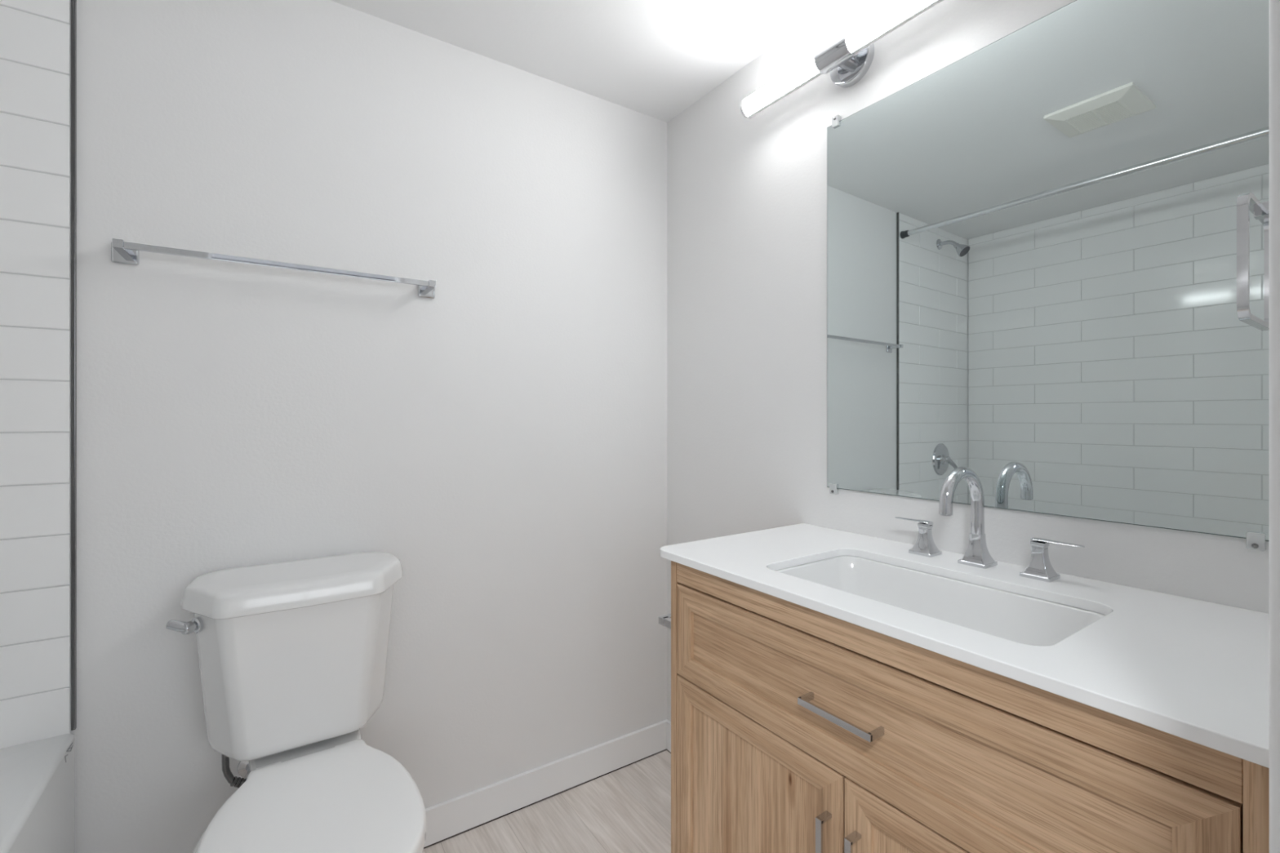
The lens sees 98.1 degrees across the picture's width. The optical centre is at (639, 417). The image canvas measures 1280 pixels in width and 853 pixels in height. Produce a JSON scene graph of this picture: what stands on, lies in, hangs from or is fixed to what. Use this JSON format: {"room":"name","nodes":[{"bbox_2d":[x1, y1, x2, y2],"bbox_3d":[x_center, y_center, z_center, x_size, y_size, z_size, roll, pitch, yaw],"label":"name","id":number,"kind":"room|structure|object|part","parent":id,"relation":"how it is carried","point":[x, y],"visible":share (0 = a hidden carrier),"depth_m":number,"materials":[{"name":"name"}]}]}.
{"room":"bathroom","nodes":[
{"label":"bathroom","id":0,"kind":"room"},
{"bbox_2d":[0,0,666,852],"bbox_3d":[-0.873,0.061,1.392,2.489,2.211,0.129,0,0,-33],"label":"wall","id":1,"kind":"structure","parent":0,"point":[500,435],"depth_m":1.38,"materials":[{"name":"white paint"}]},
{"bbox_3d":[-1.467,-0.195,0.924,0.743,1.700,0.004,0,0,-33],"label":"tile panel","id":2,"kind":"part","parent":1,"relation":"part of","materials":[{"name":"white tile"}]},
{"bbox_2d":[71,0,76,730],"bbox_3d":[-1.155,-0.204,1.133,0.006,1.680,0.010,0,0,-34],"label":"trim","id":3,"kind":"structure","parent":1,"relation":"attached to","point":[73,2],"depth_m":1.13,"materials":[{"name":"silver metal"}]},
{"bbox_2d":[222,754,249,787],"bbox_3d":[-0.887,0.759,1.244,0.066,0.166,0.129,0,0,-27],"label":"water supply valve","id":4,"kind":"object","parent":1,"relation":"attached to","point":[243,770],"visible":0.5,"depth_m":1.20,"materials":[{"name":"silver metal"}]},
{"bbox_2d":[111,238,435,298],"bbox_3d":[-0.819,-0.348,1.318,0.654,0.045,0.073,0,0,-33],"label":"towel bar","id":5,"kind":"object","parent":1,"relation":"attached to","point":[122,251],"visible":1,"depth_m":1.24,"materials":[{"name":"silver metal"}]},
{"bbox_2d":[423,719,668,848],"bbox_3d":[-0.526,1.117,1.547,1.499,0.100,0.013,0,0,-33],"label":"baseboard","id":6,"kind":"structure","parent":1,"relation":"attached to","point":[453,817],"depth_m":1.68,"materials":[{"name":"white paint"}]},
{"bbox_2d":[422,750,671,852],"bbox_3d":[0.191,1.196,-0.031,3.900,0.060,3.800,0,0,-34],"label":"floor","id":7,"kind":"structure","parent":0,"point":[627,809],"depth_m":1.60,"materials":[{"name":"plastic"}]},
{"bbox_2d":[0,733,75,852],"bbox_3d":[-1.034,0.903,0.299,0.749,0.526,1.532,0,0,-34],"label":"bathtub","id":8,"kind":"object","parent":7,"relation":"on","point":[37,777],"visible":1,"depth_m":1.00,"materials":[{"name":"white ceramic"}]},
{"bbox_2d":[165,551,426,852],"bbox_3d":[-0.640,0.751,1.052,0.437,0.830,0.687,0,0,-33],"label":"toilet","id":9,"kind":"object","parent":7,"relation":"on","point":[293,655],"visible":1,"depth_m":1.11,"materials":[{"name":"porcelain"},{"name":"polished chrome"},{"name":"dark plastic"}]},
{"bbox_3d":[-0.887,0.407,1.083,0.058,0.034,0.036,0,0,-33],"label":"flush lever","id":10,"kind":"part","parent":9,"relation":"part of","materials":[{"name":"silver metal"}]},
{"bbox_3d":[-0.749,0.360,1.232,0.420,0.046,0.266,0,0,-33],"label":"tank lid","id":11,"kind":"part","parent":9,"relation":"part of","materials":[{"name":"white ceramic"}]},
{"bbox_3d":[-0.749,0.537,1.232,0.382,0.310,0.232,0,0,-33],"label":"tank","id":12,"kind":"part","parent":9,"relation":"part of","materials":[{"name":"white ceramic"}]},
{"bbox_3d":[-0.603,0.955,1.026,0.367,0.424,0.602,0,0,-33],"label":"bowl","id":13,"kind":"part","parent":9,"relation":"part of","materials":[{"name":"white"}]},
{"bbox_3d":[-0.569,0.712,0.974,0.342,0.022,0.454,0,0,-33],"label":"lid","id":14,"kind":"part","parent":9,"relation":"part of","materials":[{"name":"white plastic"}]},
{"bbox_3d":[-0.569,0.733,0.974,0.337,0.019,0.450,0,0,-33],"label":"seat","id":15,"kind":"part","parent":9,"relation":"part of","materials":[{"name":"white plastic"}]},
{"bbox_2d":[671,560,1269,852],"bbox_3d":[0.487,0.731,0.947,0.495,0.871,0.846,0,0,-34],"label":"vanity cabinet","id":16,"kind":"object","parent":7,"relation":"on","point":[795,728],"visible":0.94,"depth_m":0.77,"materials":[{"name":"brown wood"}]},
{"bbox_2d":[658,613,671,629],"bbox_3d":[0.122,0.451,1.251,0.170,0.040,0.068,0,0,-34],"label":"toilet paper holder","id":17,"kind":"object","parent":16,"relation":"attached to","point":[664,620],"visible":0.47,"depth_m":1.22,"materials":[{"name":"grey metal"}]},
{"bbox_3d":[0.263,0.731,1.296,0.469,0.871,0.018,0,0,-34],"label":"panel","id":18,"kind":"part","parent":16,"relation":"part of","materials":[{"name":"brown wood"}]},
{"bbox_3d":[0.198,0.803,0.996,0.008,0.451,0.312,0,0,-34],"label":"panel","id":19,"kind":"part","parent":16,"relation":"part of","materials":[{"name":"brown wood"}]},
{"bbox_3d":[0.196,0.803,0.995,0.018,0.537,0.398,0,0,-34],"label":"door","id":20,"kind":"part","parent":16,"relation":"part of","materials":[{"name":"brown wood"}]},
{"bbox_3d":[0.277,0.663,0.838,0.026,0.126,0.010,0,0,-34],"label":"handle","id":21,"kind":"part","parent":16,"relation":"part of","materials":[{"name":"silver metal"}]},
{"bbox_3d":[0.294,0.440,0.821,0.035,0.010,0.125,0,0,-34],"label":"handle","id":22,"kind":"part","parent":16,"relation":"part of","materials":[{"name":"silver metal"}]},
{"bbox_3d":[0.306,0.663,0.797,0.026,0.126,0.010,0,0,-34],"label":"handle","id":23,"kind":"part","parent":16,"relation":"part of","materials":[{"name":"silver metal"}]},
{"bbox_3d":[0.426,0.803,0.664,0.008,0.451,0.317,0,0,-34],"label":"panel","id":24,"kind":"part","parent":16,"relation":"part of","materials":[{"name":"brown wood"}]},
{"bbox_3d":[0.424,0.803,0.662,0.018,0.537,0.403,0,0,-34],"label":"door","id":25,"kind":"part","parent":16,"relation":"part of","materials":[{"name":"brown wood"}]},
{"bbox_3d":[0.313,0.439,0.829,0.008,0.096,0.714,0,0,-34],"label":"panel","id":26,"kind":"part","parent":16,"relation":"part of","materials":[{"name":"brown wood"}]},
{"bbox_2d":[659,523,1269,768],"bbox_3d":[0.490,0.287,0.957,0.489,0.016,0.914,0,0,-34],"label":"countertop","id":27,"kind":"structure","parent":16,"relation":"on","point":[1194,670],"depth_m":0.72,"materials":[{"name":"white stone"}]},
{"bbox_2d":[776,555,1105,646],"bbox_3d":[0.467,0.363,0.934,0.313,0.135,0.504,0,0,-34],"label":"undermount sink","id":28,"kind":"object","parent":27,"relation":"in","point":[1011,616],"visible":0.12,"depth_m":1.00,"materials":[{"name":"white porcelain"}]},
{"bbox_2d":[895,466,1084,582],"bbox_3d":[0.603,0.185,1.031,0.155,0.188,0.330,0,0,-34],"label":"faucet","id":29,"kind":"object","parent":27,"relation":"on","point":[1039,567],"visible":1,"depth_m":1.04,"materials":[{"name":"silver metal"}]},
{"bbox_3d":[0.572,0.216,1.165,0.022,0.010,0.075,0,0,-34],"label":"lever","id":30,"kind":"part","parent":29,"relation":"part of","materials":[{"name":"silver metal"}]},
{"bbox_3d":[0.587,0.254,1.143,0.047,0.051,0.047,0,0,-34],"label":"handle","id":31,"kind":"part","parent":29,"relation":"part of","materials":[{"name":"silver metal"}]},
{"bbox_3d":[0.597,0.157,1.028,0.141,0.132,0.024,0,0,-34],"label":"spout","id":32,"kind":"part","parent":29,"relation":"part of","materials":[{"name":"silver metal"}]},
{"bbox_3d":[0.702,0.254,0.975,0.047,0.051,0.047,0,0,-34],"label":"handle","id":33,"kind":"part","parent":29,"relation":"part of","materials":[{"name":"silver metal"}]},
{"bbox_3d":[0.717,0.216,0.954,0.022,0.010,0.075,0,0,-34],"label":"lever","id":34,"kind":"part","parent":29,"relation":"part of","materials":[{"name":"silver metal"}]},
{"bbox_3d":[0.731,0.731,0.614,0.469,0.871,0.020,0,0,-34],"label":"panel","id":35,"kind":"part","parent":16,"relation":"part of","materials":[{"name":"brown wood"}]},
{"bbox_2d":[329,0,835,122],"bbox_3d":[-0.365,-1.075,0.781,3.900,0.060,1.831,0,0,-34],"label":"ceiling","id":36,"kind":"structure","parent":0,"point":[655,59],"depth_m":1.52,"materials":[{"name":"white paint"}]},
{"bbox_2d":[666,0,1269,721],"bbox_3d":[0.599,0.061,1.321,0.100,2.211,1.631,0,0,-34],"label":"wall","id":37,"kind":"structure","parent":0,"point":[747,198],"depth_m":1.53,"materials":[{"name":"white paint"}]},
{"bbox_2d":[666,720,671,753],"bbox_3d":[0.273,1.117,1.697,0.012,0.100,0.618,0,0,-34],"label":"baseboard","id":38,"kind":"structure","parent":37,"relation":"attached to","point":[668,723],"depth_m":1.94,"materials":[{"name":"white paint"}]},
{"bbox_2d":[829,483,839,494],"bbox_3d":[0.484,0.177,1.385,0.016,0.025,0.018,0,0,-34],"label":"mirror clip","id":39,"kind":"object","parent":37,"relation":"attached to","point":[833,487],"visible":1,"depth_m":1.38,"materials":[{"name":"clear plastic"}]},
{"bbox_2d":[831,115,840,128],"bbox_3d":[0.488,-0.736,1.380,0.016,0.025,0.018,0,0,-34],"label":"mirror clip","id":40,"kind":"object","parent":37,"relation":"attached to","point":[835,120],"visible":1,"depth_m":1.38,"materials":[{"name":"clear plastic"}]},
{"bbox_2d":[739,0,943,119],"bbox_3d":[0.480,-0.864,1.322,0.094,0.112,0.592,0,0,-34],"label":"vanity light","id":41,"kind":"object","parent":37,"relation":"attached to","point":[847,57],"visible":1,"depth_m":1.31,"materials":[{"name":"glowing frosted glass"},{"name":"polished chrome"}]},
{"bbox_3d":[0.490,-0.864,1.329,0.030,0.044,0.044,0,0,-34],"label":"arm","id":42,"kind":"part","parent":41,"relation":"part of","materials":[{"name":"silver metal"}]},
{"bbox_2d":[826,0,1269,541],"bbox_3d":[0.688,-0.279,1.093,0.006,0.910,0.756,0,0,-34],"label":"wall mirror","id":43,"kind":"object","parent":37,"relation":"attached to","point":[1032,238],"visible":0.88,"depth_m":0.98,"materials":[{"name":"white mirror"}]},
{"bbox_2d":[1245,531,1266,551],"bbox_3d":[0.886,0.177,0.799,0.016,0.025,0.018,0,0,-34],"label":"mirror clip","id":44,"kind":"object","parent":37,"relation":"attached to","point":[1255,540],"visible":1,"depth_m":0.80,"materials":[{"name":"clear plastic"}]},
{"bbox_3d":[0.051,0.061,0.035,2.258,2.211,0.129,0,0,-34],"label":"wall","id":45,"kind":"structure","parent":0,"visible":0},
{"bbox_2d":[1236,192,1269,331],"bbox_3d":[0.810,-0.202,0.676,0.180,0.168,0.088,0,0,-34],"label":"towel ring","id":46,"kind":"object","parent":45,"relation":"attached to","point":[1247,202],"visible":0.81,"depth_m":0.66,"materials":[{"name":"silver metal"}]},
{"bbox_2d":[1269,0,1279,852],"bbox_3d":[0.119,0.112,0.083,0.930,2.110,0.132,0,0,-34],"label":"trim","id":47,"kind":"structure","parent":45,"relation":"attached to","point":[1274,5],"depth_m":0.36,"materials":[{"name":"white paint"}]}
]}

